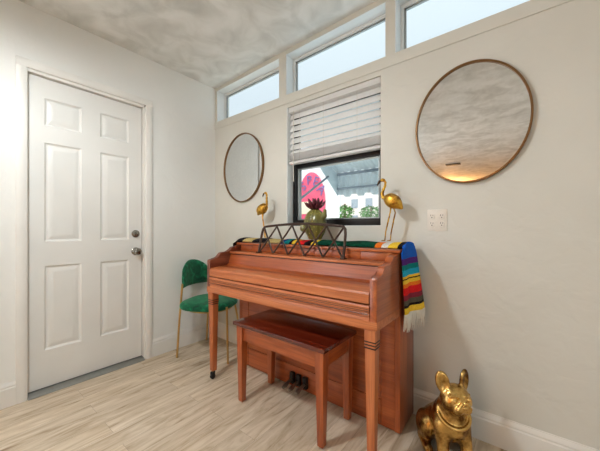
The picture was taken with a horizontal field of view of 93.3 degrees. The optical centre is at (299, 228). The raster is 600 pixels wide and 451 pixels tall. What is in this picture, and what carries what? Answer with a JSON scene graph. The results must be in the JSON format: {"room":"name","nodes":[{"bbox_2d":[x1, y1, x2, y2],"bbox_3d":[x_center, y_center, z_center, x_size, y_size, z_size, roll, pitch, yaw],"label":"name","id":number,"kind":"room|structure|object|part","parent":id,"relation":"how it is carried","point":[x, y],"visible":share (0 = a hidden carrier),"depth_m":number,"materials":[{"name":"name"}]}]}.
{"room":"music room","nodes":[
{"label":"music room","id":0,"kind":"room"},
{"bbox_2d":[0,0,214,383],"bbox_3d":[-3.895,-0.228,-0.859,0.150,2.600,9.600,0,0,38],"label":"wall","id":1,"kind":"structure","parent":0,"point":[183,109],"depth_m":2.40,"materials":[{"name":"white paint"}]},
{"bbox_2d":[0,380,15,409],"bbox_3d":[-4.274,0.999,-1.470,0.015,0.145,8.170,0,0,38],"label":"baseboard","id":2,"kind":"structure","parent":1,"relation":"attached to","point":[7,390],"depth_m":1.70,"materials":[{"name":"white paint"}]},
{"bbox_2d":[15,55,152,403],"bbox_3d":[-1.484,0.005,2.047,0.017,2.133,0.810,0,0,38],"label":"trim","id":3,"kind":"structure","parent":1,"relation":"attached to","point":[21,63],"depth_m":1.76,"materials":[{"name":"white paint"}]},
{"bbox_2d":[28,74,141,392],"bbox_3d":[-1.510,0.029,2.059,0.106,2.030,0.685,0,0,38],"label":"door","id":4,"kind":"structure","parent":1,"relation":"in","point":[84,148],"depth_m":2.02,"materials":[{"name":"white paint"}]},
{"bbox_3d":[-1.309,0.184,2.279,0.064,0.062,0.062,0,0,38],"label":"knob","id":5,"kind":"part","parent":4,"relation":"part of","materials":[{"name":"silver metal"}]},
{"bbox_2d":[28,355,144,400],"bbox_3d":[-1.524,1.059,2.073,0.122,0.026,0.691,0,0,38],"label":"trim","id":6,"kind":"structure","parent":1,"relation":"attached to","point":[64,384],"depth_m":2.00,"materials":[{"name":"metal"}]},
{"bbox_2d":[152,323,208,356],"bbox_3d":[-1.042,0.999,2.607,0.015,0.145,0.616,0,0,38],"label":"baseboard","id":7,"kind":"structure","parent":1,"relation":"attached to","point":[160,345],"depth_m":2.54,"materials":[{"name":"white paint"}]},
{"bbox_2d":[19,0,376,88],"bbox_3d":[-1.805,-1.538,-2.529,5.600,0.273,9.980,0,0,38],"label":"ceiling","id":8,"kind":"structure","parent":0,"point":[212,43],"depth_m":1.98,"materials":[{"name":"paint"}]},
{"bbox_2d":[0,337,506,450],"bbox_3d":[-1.798,1.132,-2.521,5.520,0.120,9.920,0,0,38],"label":"floor","id":9,"kind":"structure","parent":0,"point":[163,402],"depth_m":1.62,"materials":[{"name":"brown wood"}]},
{"bbox_2d":[176,259,237,363],"bbox_3d":[-0.780,0.675,2.476,0.501,0.787,0.493,0,0,9],"label":"velvet chair","id":10,"kind":"object","parent":9,"relation":"on","point":[194,271],"visible":0.87,"depth_m":2.41,"materials":[{"name":"green fabric"}]},
{"bbox_3d":[-1.013,0.770,2.385,0.019,0.598,0.092,0,0,11],"label":"leg","id":11,"kind":"part","parent":10,"relation":"part of","materials":[{"name":"gold metal"}]},
{"bbox_3d":[-0.970,0.396,2.585,0.085,0.228,0.329,0,0,21],"label":"backrest","id":12,"kind":"part","parent":10,"relation":"part of","materials":[{"name":"green fabric"}]},
{"bbox_3d":[-0.887,0.770,2.730,0.038,0.596,0.019,0,0,-10],"label":"leg","id":13,"kind":"part","parent":10,"relation":"part of","materials":[{"name":"gold metal"}]},
{"bbox_3d":[-0.774,0.632,2.446,0.436,0.070,0.437,0,0,12],"label":"seat","id":14,"kind":"part","parent":10,"relation":"part of","materials":[{"name":"green fabric"}]},
{"bbox_3d":[-0.577,0.847,2.253,0.017,0.442,0.040,0,0,-37],"label":"leg","id":15,"kind":"part","parent":10,"relation":"part of","materials":[{"name":"gold metal"}]},
{"bbox_2d":[233,309,356,448],"bbox_3d":[-0.050,0.822,1.678,0.680,0.499,0.334,0,0,38],"label":"piano bench","id":16,"kind":"object","parent":9,"relation":"on","point":[317,344],"visible":1,"depth_m":1.58,"materials":[{"name":"brown wood"}]},
{"bbox_3d":[-0.359,0.831,1.762,0.051,0.470,0.051,0,0,38],"label":"leg","id":17,"kind":"part","parent":16,"relation":"part of","materials":[{"name":"brown wood"}]},
{"bbox_3d":[-0.199,0.831,1.964,0.051,0.470,0.051,0,0,38],"label":"leg","id":18,"kind":"part","parent":16,"relation":"part of","materials":[{"name":"brown wood"}]},
{"bbox_3d":[0.107,0.831,1.393,0.051,0.470,0.051,0,0,38],"label":"leg","id":19,"kind":"part","parent":16,"relation":"part of","materials":[{"name":"brown wood"}]},
{"bbox_3d":[0.267,0.831,1.595,0.051,0.470,0.051,0,0,38],"label":"leg","id":20,"kind":"part","parent":16,"relation":"part of","materials":[{"name":"brown wood"}]},
{"bbox_2d":[207,223,412,450],"bbox_3d":[-0.005,0.516,1.833,1.290,1.111,0.529,0,0,38],"label":"upright piano","id":21,"kind":"object","parent":9,"relation":"on","point":[360,289],"visible":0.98,"depth_m":1.58,"materials":[{"name":"brown wood"}]},
{"bbox_3d":[-0.620,0.732,2.028,0.053,0.560,0.053,0,0,38],"label":"leg","id":22,"kind":"part","parent":21,"relation":"part of","materials":[{"name":"brown wood"}]},
{"bbox_3d":[-0.402,0.595,2.337,0.030,0.937,0.228,0,0,38],"label":"panel","id":23,"kind":"part","parent":21,"relation":"part of","materials":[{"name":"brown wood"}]},
{"bbox_3d":[0.014,0.150,1.857,1.210,0.045,0.016,0,0,38],"label":"panel","id":24,"kind":"part","parent":21,"relation":"part of","materials":[{"name":"brown wood"}]},
{"bbox_3d":[0.026,0.754,1.871,1.218,0.615,0.022,0,0,38],"label":"panel","id":25,"kind":"part","parent":21,"relation":"part of","materials":[{"name":"brown wood"}]},
{"bbox_3d":[0.081,0.118,1.941,1.290,0.016,0.252,0,0,38],"label":"lid","id":26,"kind":"part","parent":21,"relation":"part of","materials":[{"name":"brown wood"}]},
{"bbox_2d":[233,237,425,331],"bbox_3d":[0.095,0.307,1.918,1.383,0.471,0.284,0,0,38],"label":"blanket","id":27,"kind":"object","parent":21,"relation":"on","point":[414,307],"visible":0.87,"depth_m":1.54,"materials":[{"name":"fabric"}]},
{"bbox_2d":[256,192,267,237],"bbox_3d":[-0.301,-0.111,2.283,0.122,0.367,0.070,0,0,38],"label":"figurine","id":28,"kind":"object","parent":27,"relation":"on","point":[262,208],"visible":1,"depth_m":2.26,"materials":[{"name":"gold metal"}]},
{"bbox_2d":[300,198,326,239],"bbox_3d":[0.094,-0.068,1.938,0.173,0.284,0.160,0,0,-8],"label":"planter","id":29,"kind":"object","parent":27,"relation":"on","point":[314,215],"visible":0.78,"depth_m":1.89,"materials":[{"name":"green ceramic"}]},
{"bbox_2d":[377,178,402,240],"bbox_3d":[0.518,-0.111,1.635,0.153,0.367,0.070,0,0,38],"label":"figurine","id":30,"kind":"object","parent":27,"relation":"on","point":[393,201],"visible":1,"depth_m":1.62,"materials":[{"name":"gold metal"}]},
{"bbox_3d":[0.507,-0.035,1.630,0.048,0.207,0.012,0,0,38],"label":"leg","id":31,"kind":"part","parent":30,"relation":"part of","materials":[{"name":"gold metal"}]},
{"bbox_3d":[0.535,-0.036,1.633,0.036,0.208,0.012,0,0,38],"label":"leg","id":32,"kind":"part","parent":30,"relation":"part of","materials":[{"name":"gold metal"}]},
{"bbox_3d":[0.326,0.732,1.279,0.053,0.560,0.053,0,0,38],"label":"leg","id":33,"kind":"part","parent":21,"relation":"part of","materials":[{"name":"brown wood"}]},
{"bbox_3d":[0.576,0.595,1.561,0.030,0.937,0.228,0,0,38],"label":"panel","id":34,"kind":"part","parent":21,"relation":"part of","materials":[{"name":"brown wood"}]},
{"bbox_2d":[416,369,472,450],"bbox_3d":[0.707,0.862,1.381,0.228,0.419,0.333,0,0,0],"label":"statue","id":35,"kind":"object","parent":9,"relation":"on","point":[447,419],"visible":1,"depth_m":1.28,"materials":[{"name":"gold metal"}]},
{"bbox_2d":[215,0,599,449],"bbox_3d":[1.230,-0.288,1.300,5.520,2.720,0.150,0,0,38],"label":"wall","id":36,"kind":"structure","parent":0,"point":[511,286],"depth_m":1.38,"materials":[{"name":"white paint"}]},
{"bbox_2d":[223,132,263,201],"bbox_3d":[-0.522,-0.553,2.576,0.540,0.626,0.022,0,0,38],"label":"round mirror","id":37,"kind":"object","parent":36,"relation":"attached to","point":[243,170],"visible":1,"depth_m":2.57,"materials":[{"name":"gold metal"}]},
{"bbox_2d":[224,67,278,118],"bbox_3d":[-0.435,-1.233,2.659,0.845,0.336,0.037,0,0,38],"label":"window","id":38,"kind":"structure","parent":36,"relation":"in","point":[275,71],"depth_m":2.72,"materials":[{"name":"white plastic"}]},
{"bbox_2d":[217,0,410,121],"bbox_3d":[0.673,-1.255,1.702,3.771,0.379,0.087,0,0,38],"label":"trim","id":39,"kind":"structure","parent":36,"relation":"attached to","point":[379,10],"depth_m":2.16,"materials":[{"name":"white paint"}]},
{"bbox_2d":[287,108,380,225],"bbox_3d":[0.221,-0.490,2.044,0.777,0.944,0.070,0,0,38],"label":"trim","id":40,"kind":"structure","parent":36,"relation":"attached to","point":[289,167],"depth_m":2.27,"materials":[{"name":"white paint"}]},
{"bbox_2d":[293,92,380,225],"bbox_3d":[0.263,-0.489,2.093,0.770,0.938,0.058,0,0,38],"label":"window","id":41,"kind":"structure","parent":36,"relation":"in","point":[297,184],"depth_m":2.07,"materials":[{"name":"black metal"}]},
{"bbox_2d":[289,77,380,181],"bbox_3d":[0.220,-0.664,2.040,0.761,0.592,0.066,0,0,38],"label":"window blind","id":42,"kind":"object","parent":41,"relation":"attached to","point":[369,142],"visible":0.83,"depth_m":2.00,"materials":[{"name":"white plastic"}]},
{"bbox_3d":[0.225,-0.521,2.046,0.755,0.019,0.050,0,0,38],"label":"rail","id":43,"kind":"part","parent":42,"relation":"part of","materials":[{"name":"white plastic"}]},
{"bbox_3d":[0.266,-0.276,2.098,0.702,0.415,0.033,0,0,38],"label":"sash","id":44,"kind":"part","parent":41,"relation":"part of","materials":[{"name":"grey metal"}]},
{"bbox_2d":[293,14,384,91],"bbox_3d":[0.276,-1.241,2.096,0.821,0.352,0.037,0,0,38],"label":"window","id":45,"kind":"structure","parent":36,"relation":"in","point":[380,19],"depth_m":2.11,"materials":[{"name":"white plastic"}]},
{"bbox_2d":[301,94,379,198],"bbox_3d":[1.151,-0.563,2.182,2.621,0.931,1.107,0,0,38],"label":"metal awning","id":46,"kind":"object","parent":36,"relation":"attached to","point":[359,182],"visible":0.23,"depth_m":3.18,"materials":[{"name":"blue metal"}]},
{"bbox_3d":[0.062,-0.348,2.876,0.024,0.501,0.842,0,0,38],"label":"arm","id":47,"kind":"part","parent":46,"relation":"part of"},
{"bbox_2d":[215,0,572,129],"bbox_3d":[1.181,-1.029,1.238,5.200,0.070,0.007,0,0,38],"label":"trim","id":48,"kind":"structure","parent":36,"relation":"attached to","point":[531,7],"depth_m":1.64,"materials":[{"name":"white paint"}]},
{"bbox_2d":[218,322,599,450],"bbox_3d":[1.179,0.999,1.235,5.200,0.145,0.015,0,0,38],"label":"baseboard","id":49,"kind":"structure","parent":36,"relation":"attached to","point":[503,433],"depth_m":1.38,"materials":[{"name":"white paint"}]},
{"bbox_2d":[400,0,428,50],"bbox_3d":[1.017,-1.250,1.509,0.954,0.371,0.037,0,0,38],"label":"window","id":50,"kind":"structure","parent":36,"relation":"in","point":[404,8],"depth_m":1.78,"materials":[{"name":"white plastic"}]},
{"bbox_2d":[427,209,446,230],"bbox_3d":[0.759,-0.047,1.571,0.100,0.119,0.009,0,0,38],"label":"wall outlet","id":51,"kind":"object","parent":36,"relation":"attached to","point":[436,219],"visible":1,"depth_m":1.57,"materials":[{"name":"beige plastic"}]},
{"bbox_2d":[429,221,434,226],"bbox_3d":[0.738,-0.025,1.585,0.031,0.036,0.003,0,0,38],"label":"receptacle","id":52,"kind":"object","parent":51,"relation":"attached to","point":[431,223],"depth_m":1.58,"materials":[{"name":"beige plastic"}]},
{"bbox_2d":[439,213,444,218],"bbox_3d":[0.777,-0.068,1.553,0.031,0.036,0.003,0,0,38],"label":"receptacle","id":53,"kind":"object","parent":51,"relation":"attached to","point":[441,215],"depth_m":1.55,"materials":[{"name":"beige plastic"}]},
{"bbox_2d":[439,221,444,226],"bbox_3d":[0.777,-0.025,1.553,0.031,0.036,0.003,0,0,38],"label":"receptacle","id":54,"kind":"object","parent":51,"relation":"attached to","point":[441,223],"depth_m":1.55,"materials":[{"name":"beige plastic"}]},
{"bbox_2d":[415,59,533,183],"bbox_3d":[0.873,-0.549,1.470,0.524,0.626,0.022,0,0,38],"label":"round mirror","id":55,"kind":"object","parent":36,"relation":"attached to","point":[475,120],"visible":1,"depth_m":1.45,"materials":[{"name":"gold metal"}]},
{"label":"outside","id":56,"kind":"structure","parent":0,"visible":0},
{"bbox_3d":[13.914,1.322,29.534,50.000,0.200,59.840,0,0,38],"label":"ground","id":57,"kind":"structure","parent":56,"visible":0},
{"bbox_2d":[302,168,339,217],"bbox_3d":[-0.930,-0.528,11.211,7.500,3.500,3.000,0,0,38],"label":"neighbouring building","id":58,"kind":"structure","parent":57,"relation":"on","point":[332,204],"depth_m":7.91,"materials":[{"name":"white paint"}]},
{"bbox_2d":[302,172,324,218],"bbox_3d":[0.315,-0.708,8.259,0.980,1.860,0.060,0,0,38],"label":"oval sign","id":59,"kind":"object","parent":58,"relation":"attached to","point":[311,179],"visible":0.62,"depth_m":8.22,"materials":[{"name":"pink paint"}]},
{"bbox_3d":[0.231,-0.608,8.297,0.660,0.360,0.012,0,0,38],"label":"cream panel","id":60,"kind":"part","parent":59,"relation":"part of","materials":[{"name":"paint"}]},
{"bbox_2d":[340,204,354,217],"bbox_3d":[2.228,-0.015,14.405,1.017,2.482,0.995,0,0,38],"label":"leafy tree","id":61,"kind":"object","parent":57,"relation":"on","point":[344,207],"visible":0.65,"depth_m":14.22,"materials":[{"name":"green plant"}]},
{"bbox_2d":[341,193,377,216],"bbox_3d":[15.713,-1.953,31.802,22.000,6.350,6.050,0,0,38],"label":"building","id":62,"kind":"structure","parent":57,"relation":"on","point":[356,202],"depth_m":34.77,"materials":[{"name":"white paint"}]},
{"bbox_2d":[359,205,377,216],"bbox_3d":[4.045,-0.090,16.203,1.319,2.630,1.287,0,0,-25],"label":"leafy tree","id":63,"kind":"object","parent":57,"relation":"on","point":[369,212],"visible":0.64,"depth_m":16.00,"materials":[{"name":"green plant"}]}
]}

